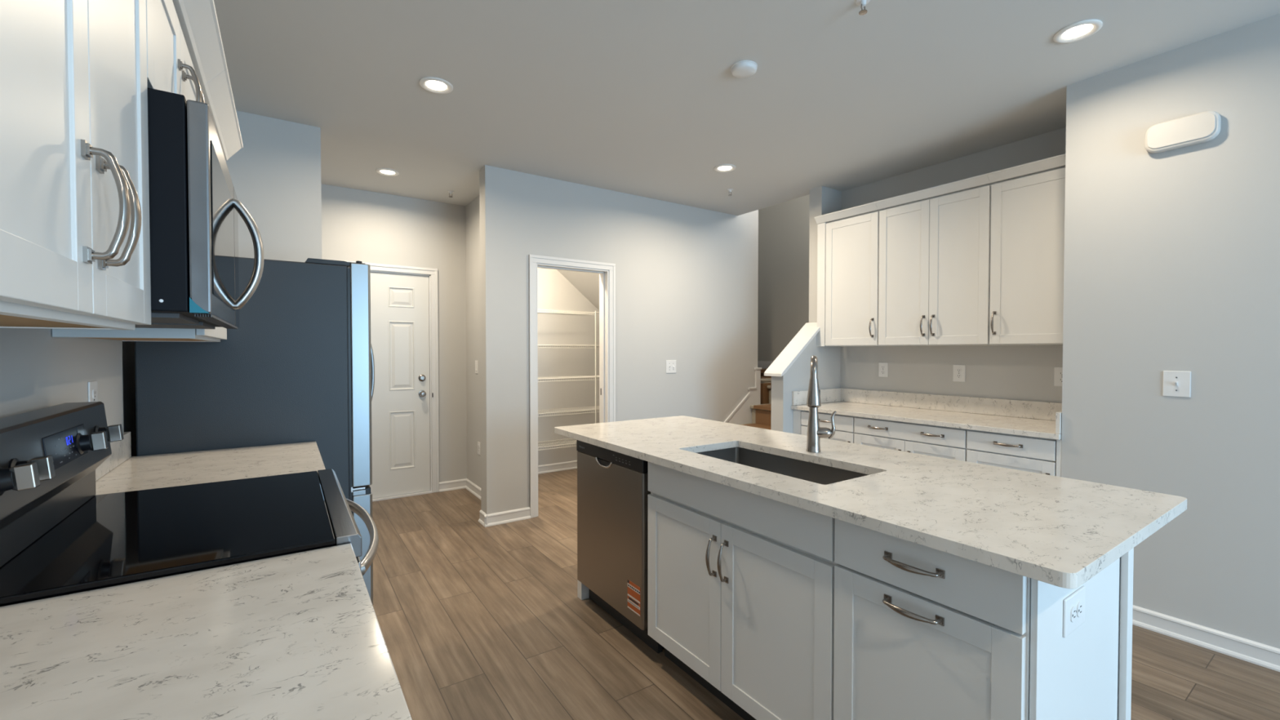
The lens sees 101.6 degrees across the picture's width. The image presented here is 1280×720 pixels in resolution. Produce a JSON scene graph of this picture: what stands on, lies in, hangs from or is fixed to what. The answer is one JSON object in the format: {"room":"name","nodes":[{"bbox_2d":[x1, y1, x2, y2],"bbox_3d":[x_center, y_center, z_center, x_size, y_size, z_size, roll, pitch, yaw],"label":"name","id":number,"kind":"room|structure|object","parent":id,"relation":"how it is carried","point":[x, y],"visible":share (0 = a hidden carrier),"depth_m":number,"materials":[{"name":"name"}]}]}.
{"room":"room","nodes":[
{"label":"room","id":0,"kind":"room"},
{"bbox_2d":[0,328,124,432],"bbox_3d":[-0.231,-0.019,-0.763,0.200,2.735,6.600,-1,1,-34],"label":"wall","id":1,"kind":"structure","parent":0,"point":[38,370],"depth_m":1.43,"materials":[{"name":"grey paint"}]},
{"bbox_2d":[0,0,151,330],"bbox_3d":[-0.801,-0.467,0.586,0.380,0.840,0.702,-1,1,-34],"label":"upper cabinet","id":2,"kind":"object","parent":1,"relation":"attached to","point":[75,237],"visible":1,"depth_m":0.61,"materials":[{"name":"white paint"}]},
{"bbox_2d":[88,380,97,401],"bbox_3d":[-1.779,0.130,1.701,0.008,0.122,0.084,-1,1,-34],"label":"wall outlet","id":3,"kind":"object","parent":1,"relation":"attached to","point":[92,385],"visible":0.48,"depth_m":1.69,"materials":[{"name":"white plastic"}]},
{"bbox_2d":[92,389,96,398],"bbox_3d":[-1.778,0.110,1.702,0.004,0.029,0.035,-1,1,-34],"label":"receptacle","id":4,"kind":"object","parent":3,"relation":"attached to","point":[94,391],"depth_m":1.70,"materials":[{"name":"grey plastic"}]},
{"bbox_2d":[95,431,131,480],"bbox_3d":[-1.783,0.334,1.723,0.020,0.099,0.747,-1,1,-34],"label":"backsplash","id":5,"kind":"structure","parent":1,"relation":"attached to","point":[121,451],"depth_m":1.86,"materials":[{"name":"stone"}]},
{"bbox_2d":[52,67,243,342],"bbox_3d":[-1.638,-0.489,1.816,0.380,0.840,0.748,-1,1,-34],"label":"upper cabinet","id":6,"kind":"object","parent":1,"relation":"attached to","point":[217,93],"visible":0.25,"depth_m":1.70,"materials":[{"name":"white paint"}]},
{"bbox_2d":[146,0,226,102],"bbox_3d":[-1.213,-0.703,1.187,0.380,0.390,0.762,-1,1,-34],"label":"upper cabinet","id":7,"kind":"object","parent":1,"relation":"attached to","point":[185,51],"visible":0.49,"depth_m":1.25,"materials":[{"name":"white paint"}]},
{"bbox_2d":[135,87,263,328],"bbox_3d":[-1.174,-0.293,1.220,0.471,0.415,0.763,-1,1,-34],"label":"microwave","id":8,"kind":"object","parent":7,"relation":"attached to","point":[194,205],"visible":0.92,"depth_m":0.99,"materials":[{"name":"black paint"}]},
{"bbox_2d":[122,341,136,456],"bbox_3d":[-2.468,-0.074,2.348,0.200,2.735,1.060,-1,1,-34],"label":"wall","id":9,"kind":"structure","parent":0,"point":[128,347],"depth_m":2.52,"materials":[{"name":"grey paint"}]},
{"bbox_2d":[225,110,321,262],"bbox_3d":[-2.461,-0.087,3.066,1.020,2.735,0.120,-1,1,-34],"label":"wall","id":10,"kind":"structure","parent":0,"point":[275,175],"depth_m":3.17,"materials":[{"name":"grey paint"}]},
{"bbox_2d":[320,183,466,482],"bbox_3d":[-2.616,-0.112,4.520,2.400,2.735,0.120,-1,1,-34],"label":"wall","id":11,"kind":"structure","parent":0,"point":[364,226],"depth_m":4.90,"materials":[{"name":"grey paint"}]},
{"bbox_2d":[322,258,439,502],"bbox_3d":[-2.362,0.200,4.686,1.030,2.105,0.140,-1,1,-34],"label":"door frame","id":12,"kind":"structure","parent":11,"relation":"attached to","point":[379,267],"depth_m":4.90,"materials":[{"name":"white paint"}]},
{"bbox_2d":[369,271,430,498],"bbox_3d":[-2.336,0.228,4.648,0.882,2.010,0.106,-1,1,-34],"label":"door","id":13,"kind":"structure","parent":11,"relation":"in","point":[400,314],"depth_m":4.76,"materials":[{"name":"white paint"}]},
{"bbox_2d":[439,478,466,492],"bbox_3d":[-1.792,1.202,5.017,0.265,0.088,0.024,-1,1,-34],"label":"baseboard","id":14,"kind":"structure","parent":11,"relation":"attached to","point":[446,486],"depth_m":5.01,"materials":[{"name":"white paint"}]},
{"bbox_2d":[465,195,480,488],"bbox_3d":[-1.369,-0.115,4.643,0.040,2.735,1.079,-1,1,-34],"label":"wall","id":15,"kind":"structure","parent":0,"point":[472,220],"depth_m":4.89,"materials":[{"name":"grey paint"}]},
{"bbox_2d":[465,478,480,499],"bbox_3d":[-1.396,1.209,4.649,0.024,0.088,1.079,-1,1,-34],"label":"baseboard","id":16,"kind":"structure","parent":15,"relation":"attached to","point":[470,486],"depth_m":4.88,"materials":[{"name":"white paint"}]},
{"bbox_2d":[475,360,478,373],"bbox_3d":[-1.504,0.065,4.802,0.009,0.120,0.080,-1,1,-34],"label":"light switch","id":17,"kind":"object","parent":15,"relation":"attached to","point":[476,362],"visible":1,"depth_m":4.79,"materials":[{"name":"white plastic"}]},
{"bbox_2d":[477,441,480,455],"bbox_3d":[-1.470,0.806,4.766,0.008,0.115,0.075,-1,1,-34],"label":"wall outlet","id":18,"kind":"object","parent":15,"relation":"attached to","point":[478,442],"visible":1,"depth_m":4.75,"materials":[{"name":"white plastic"}]},
{"bbox_2d":[537,267,599,465],"bbox_3d":[-0.631,-1.072,6.035,2.645,4.600,0.120,-1,1,-34],"label":"wall","id":19,"kind":"structure","parent":0,"point":[555,291],"depth_m":5.83,"materials":[{"name":"grey paint"}]},
{"bbox_2d":[537,460,577,474],"bbox_3d":[-0.642,1.185,5.980,2.520,0.088,0.024,-1,1,-34],"label":"baseboard","id":20,"kind":"structure","parent":19,"relation":"attached to","point":[549,468],"depth_m":5.79,"materials":[{"name":"white paint"}]},
{"bbox_2d":[556,269,599,310],"bbox_3d":[-0.170,-0.681,5.540,2.204,1.905,1.229,-1,1,-34],"label":"ceiling","id":21,"kind":"structure","parent":0,"point":[587,283],"depth_m":5.71,"materials":[{"name":"grey paint"}]},
{"bbox_2d":[479,164,758,514],"bbox_3d":[0.010,-1.050,4.828,2.943,4.600,0.140,-1,1,-34],"label":"wall","id":22,"kind":"structure","parent":0,"point":[686,277],"depth_m":4.68,"materials":[{"name":"grey paint"}]},
{"bbox_2d":[478,510,488,527],"bbox_3d":[-1.211,1.220,4.025,0.024,0.088,0.160,-1,1,-34],"label":"baseboard","id":23,"kind":"structure","parent":22,"relation":"attached to","point":[481,520],"depth_m":4.03,"materials":[{"name":"white paint"}]},
{"bbox_2d":[484,506,531,527],"bbox_3d":[-1.026,1.219,4.064,0.369,0.088,0.024,-1,1,-34],"label":"baseboard","id":24,"kind":"structure","parent":22,"relation":"attached to","point":[514,515],"depth_m":4.06,"materials":[{"name":"white paint"}]},
{"bbox_2d":[528,254,615,518],"bbox_3d":[-0.588,0.208,4.434,0.796,2.097,0.162,-1,1,-34],"label":"door frame","id":25,"kind":"structure","parent":22,"relation":"attached to","point":[533,259],"depth_m":4.42,"materials":[{"name":"white paint"}]},
{"bbox_2d":[666,360,675,373],"bbox_3d":[0.300,0.062,4.948,0.118,0.122,0.020,-1,1,-34],"label":"light switch","id":26,"kind":"object","parent":22,"relation":"attached to","point":[670,364],"visible":1,"depth_m":4.95,"materials":[{"name":"white plastic"}]},
{"bbox_2d":[724,367,761,424],"bbox_3d":[0.873,0.663,5.347,1.045,1.155,0.022,-1,1,-34],"label":"trim","id":27,"kind":"structure","parent":22,"relation":"attached to","point":[741,414],"depth_m":5.52,"materials":[{"name":"white paint"}]},
{"bbox_2d":[213,0,1279,215],"bbox_3d":[0.860,-1.476,1.466,5.500,0.100,9.500,-1,1,-34],"label":"ceiling","id":28,"kind":"structure","parent":0,"point":[642,98],"depth_m":2.69,"materials":[{"name":"white paint"}]},
{"bbox_2d":[375,168,399,176],"bbox_3d":[-1.974,-1.467,4.086,0.166,0.010,0.166,-1,1,-34],"label":"recessed light","id":29,"kind":"object","parent":28,"relation":"in","point":[384,171],"visible":1,"depth_m":4.08,"materials":[{"name":"white"}]},
{"bbox_2d":[419,76,453,93],"bbox_3d":[-1.073,-1.444,2.752,0.166,0.010,0.166,-1,1,-34],"label":"recessed light","id":30,"kind":"object","parent":28,"relation":"in","point":[432,84],"visible":1,"depth_m":2.75,"materials":[{"name":"white plastic"}]},
{"bbox_2d":[447,190,453,197],"bbox_3d":[-1.663,-1.456,4.589,0.056,0.050,0.056,-1,1,-34],"label":"sprinkler","id":31,"kind":"object","parent":28,"relation":"attached to","point":[451,192],"visible":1,"depth_m":4.58,"materials":[{"name":"white metal"}]},
{"bbox_2d":[714,164,736,172],"bbox_3d":[0.650,-1.466,3.997,0.166,0.010,0.166,-1,1,-34],"label":"recessed light","id":32,"kind":"object","parent":28,"relation":"in","point":[722,167],"visible":1,"depth_m":3.99,"materials":[{"name":"white plastic"}]},
{"bbox_2d":[726,188,733,195],"bbox_3d":[0.783,-1.455,4.541,0.056,0.050,0.056,-1,1,-34],"label":"sprinkler","id":33,"kind":"object","parent":28,"relation":"attached to","point":[730,190],"visible":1,"depth_m":4.53,"materials":[{"name":"white metal"}]},
{"bbox_2d":[730,60,757,78],"bbox_3d":[0.514,-1.432,2.583,0.131,0.028,0.131,-1,1,-34],"label":"smoke detector","id":34,"kind":"object","parent":28,"relation":"attached to","point":[743,68],"visible":1,"depth_m":2.55,"materials":[{"name":"white plastic"}]},
{"bbox_2d":[855,0,870,15],"bbox_3d":[0.891,-1.412,2.087,0.056,0.050,0.056,-1,1,-34],"label":"sprinkler","id":35,"kind":"object","parent":28,"relation":"attached to","point":[862,3],"visible":1,"depth_m":2.08,"materials":[{"name":"white metal"}]},
{"bbox_2d":[1053,19,1102,43],"bbox_3d":[1.916,-1.435,2.288,0.166,0.010,0.166,-1,1,-34],"label":"recessed light","id":36,"kind":"object","parent":28,"relation":"in","point":[1077,31],"visible":1,"depth_m":2.28,"materials":[{"name":"white plastic"}]},
{"bbox_2d":[757,194,809,361],"bbox_3d":[1.628,-1.088,6.967,0.150,4.600,4.080,-1,1,-34],"label":"wall","id":37,"kind":"structure","parent":0,"point":[783,308],"depth_m":6.59,"materials":[{"name":"grey paint"}]},
{"bbox_2d":[757,360,773,368],"bbox_3d":[1.974,0.073,6.333,0.015,0.100,2.350,-1,1,-34],"label":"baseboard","id":38,"kind":"structure","parent":37,"relation":"attached to","point":[763,364],"depth_m":6.83,"materials":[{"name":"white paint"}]},
{"bbox_2d":[771,186,841,433],"bbox_3d":[1.897,-1.049,4.759,1.890,4.600,0.125,-1,1,-34],"label":"wall","id":39,"kind":"structure","parent":0,"point":[824,200],"depth_m":4.46,"materials":[{"name":"grey paint"}]},
{"bbox_2d":[764,322,819,376],"bbox_3d":[1.290,-0.097,4.362,0.531,0.450,0.185,-1,1,-34],"label":"cap","id":40,"kind":"object","parent":39,"relation":"attached to","point":[786,358],"visible":0.83,"depth_m":4.33,"materials":[{"name":"white paint"}]},
{"bbox_2d":[791,388,840,405],"bbox_3d":[1.502,0.309,4.425,0.623,0.114,0.020,-1,1,-34],"label":"backsplash","id":41,"kind":"structure","parent":39,"relation":"attached to","point":[828,395],"depth_m":4.45,"materials":[{"name":"stone"}]},
{"bbox_2d":[372,468,1279,719],"bbox_3d":[0.962,1.352,2.432,6.700,0.120,10.900,-1,1,-34],"label":"floor","id":42,"kind":"structure","parent":0,"point":[476,621],"depth_m":2.37,"materials":[{"name":"brown wood"}]},
{"bbox_2d":[0,401,378,606],"bbox_3d":[-1.060,0.715,1.304,0.716,1.194,0.768,-1,1,-34],"label":"range","id":43,"kind":"object","parent":42,"relation":"on","point":[58,537],"visible":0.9,"depth_m":1.14,"materials":[{"name":"black glass"}]},
{"bbox_2d":[0,471,335,604],"bbox_3d":[-1.084,0.385,1.282,0.531,0.013,0.768,-1,1,-34],"label":"cooktop","id":44,"kind":"object","parent":43,"relation":"in","point":[105,540],"depth_m":1.14,"materials":[{"name":"black glass"}]},
{"bbox_2d":[134,257,374,604],"bbox_3d":[-1.874,0.404,2.693,0.902,1.767,0.905,-1,1,-34],"label":"refrigerator","id":45,"kind":"object","parent":42,"relation":"on","point":[298,366],"visible":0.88,"depth_m":2.33,"materials":[{"name":"grey metal"}]},
{"bbox_2d":[577,450,589,599],"bbox_3d":[-0.091,0.838,2.966,0.568,0.889,0.047,-1,1,-34],"label":"end panel","id":46,"kind":"object","parent":42,"relation":"on","point":[583,592],"visible":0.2,"depth_m":2.81,"materials":[{"name":"white paint"}]},
{"bbox_2d":[595,311,596,423],"bbox_3d":[-0.483,0.349,5.695,0.028,1.770,0.028,-1,1,-34],"label":"pole","id":47,"kind":"object","parent":42,"relation":"on","point":[595,311],"visible":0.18,"depth_m":5.69,"materials":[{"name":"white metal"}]},
{"bbox_2d":[537,438,576,450],"bbox_3d":[-0.742,0.902,5.730,2.003,0.034,0.309,-1,1,-34],"label":"wire shelf","id":48,"kind":"object","parent":47,"relation":"attached to","point":[573,441],"visible":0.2,"depth_m":5.56,"materials":[{"name":"white metal"}]},
{"bbox_2d":[537,405,599,417],"bbox_3d":[-0.742,0.557,5.723,2.003,0.034,0.309,-1,1,-34],"label":"wire shelf","id":49,"kind":"object","parent":47,"relation":"attached to","point":[591,408],"visible":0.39,"depth_m":5.64,"materials":[{"name":"white metal"}]},
{"bbox_2d":[537,375,599,382],"bbox_3d":[-0.824,0.203,5.661,1.803,0.034,0.309,-1,1,-34],"label":"wire shelf","id":50,"kind":"object","parent":47,"relation":"attached to","point":[583,376],"visible":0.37,"depth_m":5.61,"materials":[{"name":"white metal"}]},
{"bbox_2d":[537,309,599,315],"bbox_3d":[-1.047,-0.504,5.497,1.263,0.034,0.309,-1,1,-34],"label":"wire shelf","id":51,"kind":"object","parent":47,"relation":"attached to","point":[549,311],"visible":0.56,"depth_m":5.59,"materials":[{"name":"white metal"}]},
{"bbox_2d":[537,344,599,347],"bbox_3d":[-0.907,-0.145,5.599,1.603,0.034,0.309,-1,1,-34],"label":"wire shelf","id":52,"kind":"object","parent":47,"relation":"attached to","point":[543,345],"visible":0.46,"depth_m":5.57,"materials":[{"name":"white metal"}]},
{"bbox_2d":[576,440,664,653],"bbox_3d":[0.076,0.854,2.666,0.589,0.868,0.628,-1,1,-34],"label":"dishwasher","id":53,"kind":"object","parent":42,"relation":"on","point":[612,486],"visible":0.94,"depth_m":2.44,"materials":[{"name":"silver metal"}]},
{"bbox_2d":[627,579,639,608],"bbox_3d":[-0.028,1.036,2.313,0.001,0.094,0.100,-1,1,-34],"label":"print","id":54,"kind":"object","parent":53,"relation":"attached to","point":[633,586],"depth_m":2.31,"materials":[{"name":"orange paper"}]},
{"bbox_2d":[648,462,837,719],"bbox_3d":[0.517,0.855,2.007,0.642,0.889,0.912,-1,1,-34],"label":"base cabinet","id":55,"kind":"object","parent":42,"relation":"on","point":[741,583],"visible":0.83,"depth_m":1.77,"materials":[{"name":"white paint"}]},
{"bbox_2d":[554,415,1186,589],"bbox_3d":[0.539,0.392,2.158,0.906,0.030,2.266,-1,1,-34],"label":"countertop","id":56,"kind":"structure","parent":55,"relation":"on","point":[1060,531],"depth_m":1.48,"materials":[{"name":"stone"}]},
{"bbox_2d":[697,447,868,484],"bbox_3d":[0.511,0.516,2.018,0.392,0.210,0.770,-1,1,-34],"label":"sink","id":57,"kind":"object","parent":56,"relation":"in","point":[801,469],"visible":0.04,"depth_m":2.19,"materials":[{"name":"silver metal"}]},
{"bbox_2d":[806,355,836,452],"bbox_3d":[0.728,0.180,2.093,0.117,0.396,0.162,0,1,18],"label":"faucet","id":58,"kind":"object","parent":56,"relation":"on","point":[815,433],"visible":1,"depth_m":2.12,"materials":[{"name":"silver metal"}]},
{"bbox_2d":[740,403,771,430],"bbox_3d":[1.261,0.865,5.022,1.124,0.763,0.959,-1,1,-34],"label":"staircase","id":59,"kind":"structure","parent":42,"relation":"on","point":[761,413],"depth_m":5.40,"materials":[{"name":"brown wood"}]},
{"bbox_2d":[760,368,771,404],"bbox_3d":[1.573,0.676,6.059,0.978,1.103,2.330,-1,1,-34],"label":"stair landing","id":60,"kind":"structure","parent":42,"relation":"on","point":[766,381],"depth_m":5.81,"materials":[{"name":"wood"}]},
{"bbox_2d":[793,409,855,443],"bbox_3d":[1.647,0.831,4.213,0.670,0.858,0.549,-1,1,-34],"label":"base cabinet","id":61,"kind":"object","parent":42,"relation":"on","point":[844,424],"depth_m":3.97,"materials":[{"name":"white paint"}]},
{"bbox_2d":[853,416,968,461],"bbox_3d":[2.016,0.841,3.671,0.670,0.858,0.760,-1,1,-34],"label":"base cabinet","id":62,"kind":"object","parent":42,"relation":"on","point":[948,442],"visible":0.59,"depth_m":3.46,"materials":[{"name":"white paint"}]},
{"bbox_2d":[833,518,1031,719],"bbox_3d":[0.903,0.865,1.439,0.642,0.889,0.461,-1,1,-34],"label":"base cabinet","id":63,"kind":"object","parent":42,"relation":"on","point":[922,632],"visible":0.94,"depth_m":1.26,"materials":[{"name":"white paint"}]},
{"bbox_2d":[966,429,1061,476],"bbox_3d":[2.363,0.850,3.161,0.670,0.858,0.472,-1,1,-34],"label":"base cabinet","id":64,"kind":"object","parent":42,"relation":"on","point":[1024,453],"depth_m":2.97,"materials":[{"name":"white paint"}]},
{"bbox_2d":[791,387,1062,439],"bbox_3d":[2.001,0.337,3.700,0.654,0.145,1.781,-1,1,-34],"label":"countertop","id":65,"kind":"structure","parent":64,"relation":"on","point":[1043,420],"depth_m":3.66,"materials":[{"name":"stone"}]},
{"bbox_2d":[1029,557,1119,719],"bbox_3d":[1.048,0.869,1.249,0.549,0.889,0.012,-1,1,-34],"label":"end panel","id":66,"kind":"object","parent":42,"relation":"on","point":[1073,677],"visible":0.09,"depth_m":1.22,"materials":[{"name":"white paint"}]},
{"bbox_2d":[1062,586,1085,637],"bbox_3d":[0.997,0.576,1.197,0.128,0.085,0.008,-1,1,-34],"label":"wall outlet","id":67,"kind":"object","parent":66,"relation":"attached to","point":[1073,616],"visible":1,"depth_m":1.19,"materials":[{"name":"white plastic"}]},
{"bbox_2d":[1070,606,1075,622],"bbox_3d":[0.982,0.576,1.184,0.029,0.035,0.004,-1,1,-34],"label":"receptacle","id":68,"kind":"object","parent":67,"relation":"attached to","point":[1073,609],"depth_m":1.18,"materials":[{"name":"grey plastic"}]},
{"bbox_2d":[1076,601,1082,617],"bbox_3d":[1.015,0.576,1.207,0.029,0.035,0.004,-1,1,-34],"label":"receptacle","id":69,"kind":"object","parent":67,"relation":"attached to","point":[1079,604],"depth_m":1.20,"materials":[{"name":"grey plastic"}]},
{"bbox_2d":[1116,547,1133,719],"bbox_3d":[0.724,0.851,2.267,0.046,0.889,2.092,-1,1,-34],"label":"panel","id":70,"kind":"object","parent":42,"relation":"on","point":[1126,561],"visible":0.08,"depth_m":1.40,"materials":[{"name":"white paint"}]},
{"bbox_3d":[-0.617,0.880,0.584,0.655,0.889,0.915,-1,1,-34],"label":"base cabinet","id":71,"kind":"object","parent":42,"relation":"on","visible":0},
{"bbox_2d":[0,542,412,719],"bbox_3d":[-0.569,0.371,0.484,0.634,0.130,1.129,-1,1,-34],"label":"countertop","id":72,"kind":"structure","parent":71,"relation":"on","point":[298,636],"depth_m":0.73,"materials":[{"name":"stone"}]},
{"bbox_3d":[-1.525,0.857,1.918,0.655,0.889,0.758,-1,1,-34],"label":"base cabinet","id":73,"kind":"object","parent":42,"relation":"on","visible":0},
{"bbox_2d":[95,431,325,495],"bbox_3d":[-1.534,0.346,1.903,0.634,0.130,0.763,-1,1,-34],"label":"countertop","id":74,"kind":"structure","parent":73,"relation":"on","point":[122,472],"depth_m":1.87,"materials":[{"name":"stone"}]},
{"bbox_2d":[839,387,1062,420],"bbox_3d":[2.263,0.319,3.878,0.020,0.114,1.781,-1,1,-34],"label":"backsplash","id":75,"kind":"structure","parent":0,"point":[995,406],"depth_m":3.79,"materials":[{"name":"stone"}]},
{"bbox_2d":[840,127,1066,403],"bbox_3d":[2.356,-0.101,3.860,0.120,2.735,1.905,-1,1,-34],"label":"wall","id":76,"kind":"structure","parent":0,"point":[1013,372],"depth_m":3.77,"materials":[{"name":"grey paint"}]},
{"bbox_2d":[813,201,879,346],"bbox_3d":[1.770,-0.655,4.271,0.373,1.085,0.548,-1,1,-34],"label":"upper cabinet","id":77,"kind":"object","parent":76,"relation":"attached to","point":[852,243],"depth_m":4.17,"materials":[{"name":"white paint"}]},
{"bbox_2d":[878,362,888,377],"bbox_3d":[1.994,0.080,4.283,0.008,0.118,0.080,-1,1,-34],"label":"wall outlet","id":78,"kind":"object","parent":76,"relation":"attached to","point":[882,366],"visible":1,"depth_m":4.28,"materials":[{"name":"white plastic"}]},
{"bbox_2d":[875,173,991,346],"bbox_3d":[2.137,-0.646,3.731,0.373,1.085,0.757,-1,1,-34],"label":"upper cabinet","id":79,"kind":"object","parent":76,"relation":"attached to","point":[934,279],"visible":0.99,"depth_m":3.61,"materials":[{"name":"white paint"}]},
{"bbox_2d":[952,364,965,382],"bbox_3d":[2.322,0.097,3.801,0.008,0.122,0.084,-1,1,-34],"label":"wall outlet","id":80,"kind":"object","parent":76,"relation":"attached to","point":[959,371],"visible":1,"depth_m":3.80,"materials":[{"name":"white plastic"}]},
{"bbox_2d":[986,153,1065,345],"bbox_3d":[2.484,-0.637,3.222,0.373,1.085,0.474,-1,1,-34],"label":"upper cabinet","id":81,"kind":"object","parent":76,"relation":"attached to","point":[1027,244],"visible":0.78,"depth_m":3.17,"materials":[{"name":"white paint"}]},
{"bbox_2d":[1053,367,1062,386],"bbox_3d":[2.665,0.107,3.296,0.008,0.122,0.084,-1,1,-34],"label":"wall outlet","id":82,"kind":"object","parent":76,"relation":"attached to","point":[1058,373],"visible":0.52,"depth_m":3.31,"materials":[{"name":"white plastic"}]},
{"bbox_2d":[1061,13,1279,648],"bbox_3d":[3.874,-0.050,0.962,0.630,2.735,4.835,-1,1,-34],"label":"wall","id":83,"kind":"structure","parent":0,"point":[1172,257],"depth_m":2.40,"materials":[{"name":"grey paint"}]},
{"bbox_2d":[1055,411,1062,434],"bbox_3d":[2.492,0.335,2.969,0.623,0.114,0.020,-1,1,-34],"label":"backsplash","id":84,"kind":"structure","parent":83,"relation":"attached to","point":[1058,415],"depth_m":2.79,"materials":[{"name":"stone"}]},
{"bbox_2d":[1162,370,1191,397],"bbox_3d":[2.489,0.111,2.424,0.020,0.120,0.092,-1,1,-34],"label":"light switch","id":85,"kind":"object","parent":83,"relation":"attached to","point":[1175,383],"visible":1,"depth_m":2.42,"materials":[{"name":"white plastic"}]},
{"bbox_2d":[1144,111,1221,153],"bbox_3d":[2.480,-1.042,2.394,0.045,0.132,0.244,-1,1,-34],"label":"door chime","id":86,"kind":"object","parent":83,"relation":"attached to","point":[1203,126],"visible":1,"depth_m":2.37,"materials":[{"name":"white plastic"}]},
{"bbox_2d":[1132,604,1279,671],"bbox_3d":[3.604,1.277,0.802,0.024,0.088,4.835,-1,1,-34],"label":"baseboard","id":87,"kind":"structure","parent":83,"relation":"attached to","point":[1246,650],"depth_m":2.34,"materials":[{"name":"white paint"}]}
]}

